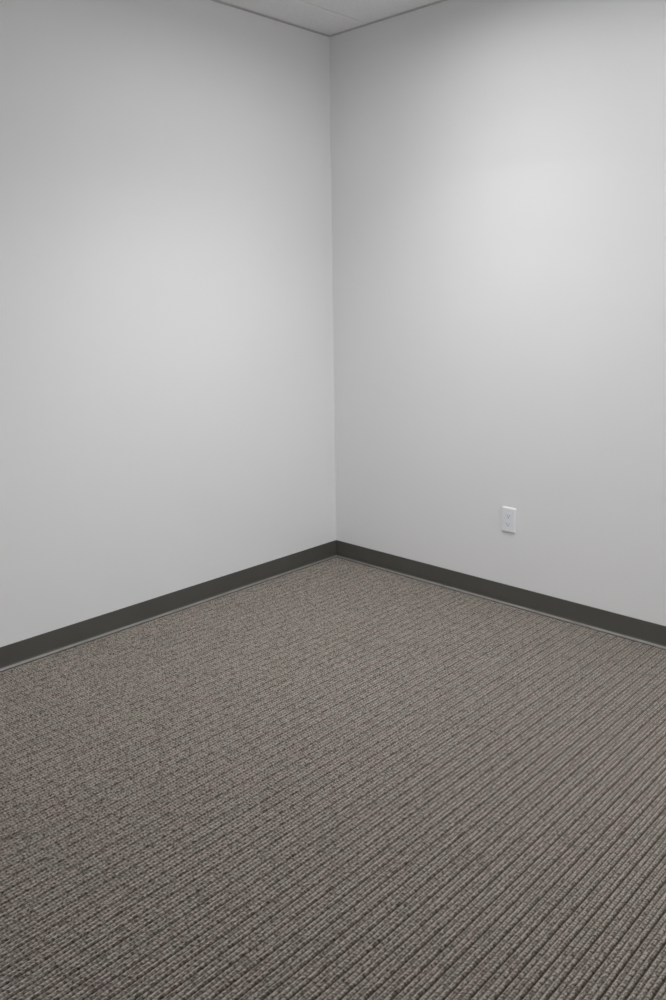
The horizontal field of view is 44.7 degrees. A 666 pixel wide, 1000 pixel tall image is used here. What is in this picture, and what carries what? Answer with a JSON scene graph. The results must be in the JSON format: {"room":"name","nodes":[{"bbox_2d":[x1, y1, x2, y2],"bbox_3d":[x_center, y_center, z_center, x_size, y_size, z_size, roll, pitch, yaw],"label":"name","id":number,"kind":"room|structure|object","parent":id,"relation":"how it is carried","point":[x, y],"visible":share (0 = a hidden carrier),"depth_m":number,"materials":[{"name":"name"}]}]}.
{"room":"empty office room","nodes":[
{"label":"empty office room","id":0,"kind":"room"},
{"bbox_2d":[0,0,335,646],"bbox_3d":[-1.628,-0.668,3.066,0.120,3.062,4.840,12,19,42],"label":"wall","id":1,"kind":"structure","parent":0,"point":[167,413],"depth_m":3.78,"materials":[{"name":"paint"}]},
{"bbox_2d":[0,540,336,671],"bbox_3d":[-1.560,0.723,3.366,0.014,0.108,4.600,12,19,42],"label":"baseboard","id":2,"kind":"structure","parent":1,"relation":"attached to","point":[43,645],"depth_m":4.04,"materials":[{"name":"rubber"}]},
{"bbox_2d":[211,0,331,36],"bbox_3d":[-1.597,-2.036,2.674,0.022,0.023,4.600,12,19,42],"label":"trim","id":3,"kind":"structure","parent":1,"relation":"attached to","point":[217,1],"depth_m":3.98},
{"bbox_2d":[219,0,439,34],"bbox_3d":[0.061,-1.674,1.138,4.596,0.016,4.596,12,19,42],"label":"ceiling","id":4,"kind":"structure","parent":0,"point":[366,11],"depth_m":3.90,"materials":[{"name":"tile"}]},
{"bbox_2d":[292,0,366,24],"bbox_3d":[-1.408,-2.001,2.498,0.024,0.036,4.556,12,19,42],"label":"trim","id":5,"kind":"structure","parent":4,"relation":"attached to","point":[298,1],"depth_m":3.91,"materials":[{"name":"paint"}]},
{"bbox_2d":[0,557,665,999],"bbox_3d":[0.102,1.134,1.839,4.600,0.008,4.600,12,19,42],"label":"floor","id":6,"kind":"structure","parent":0,"point":[336,778],"depth_m":2.54,"materials":[{"name":"carpet"}]},
{"bbox_2d":[329,0,665,625],"bbox_3d":[1.751,-0.724,3.095,4.720,3.062,0.120,12,19,42],"label":"wall","id":7,"kind":"structure","parent":0,"point":[498,167],"depth_m":3.84,"materials":[{"name":"paint"}]},
{"bbox_2d":[330,0,446,35],"bbox_3d":[1.647,-2.097,2.733,4.578,0.023,0.022,12,19,42],"label":"trim","id":8,"kind":"structure","parent":7,"relation":"attached to","point":[436,2],"depth_m":4.00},
{"bbox_2d":[336,540,665,649],"bbox_3d":[1.682,0.660,3.433,4.600,0.108,0.014,12,19,42],"label":"baseboard","id":9,"kind":"structure","parent":7,"relation":"attached to","point":[630,628],"depth_m":4.14,"materials":[{"name":"rubber"}]},
{"bbox_2d":[502,506,515,532],"bbox_3d":[0.883,0.100,4.074,0.078,0.129,0.010,12,19,42],"label":"wall outlet","id":10,"kind":"object","parent":7,"relation":"attached to","point":[508,513],"visible":1,"depth_m":4.07,"materials":[{"name":"white plastic"}]},
{"bbox_2d":[505,512,510,527],"bbox_3d":[0.882,0.100,4.074,0.033,0.075,0.009,12,19,42],"label":"receptacle","id":11,"kind":"object","parent":10,"relation":"attached to","point":[507,514],"depth_m":4.07,"materials":[{"name":"white plastic"}]}
]}

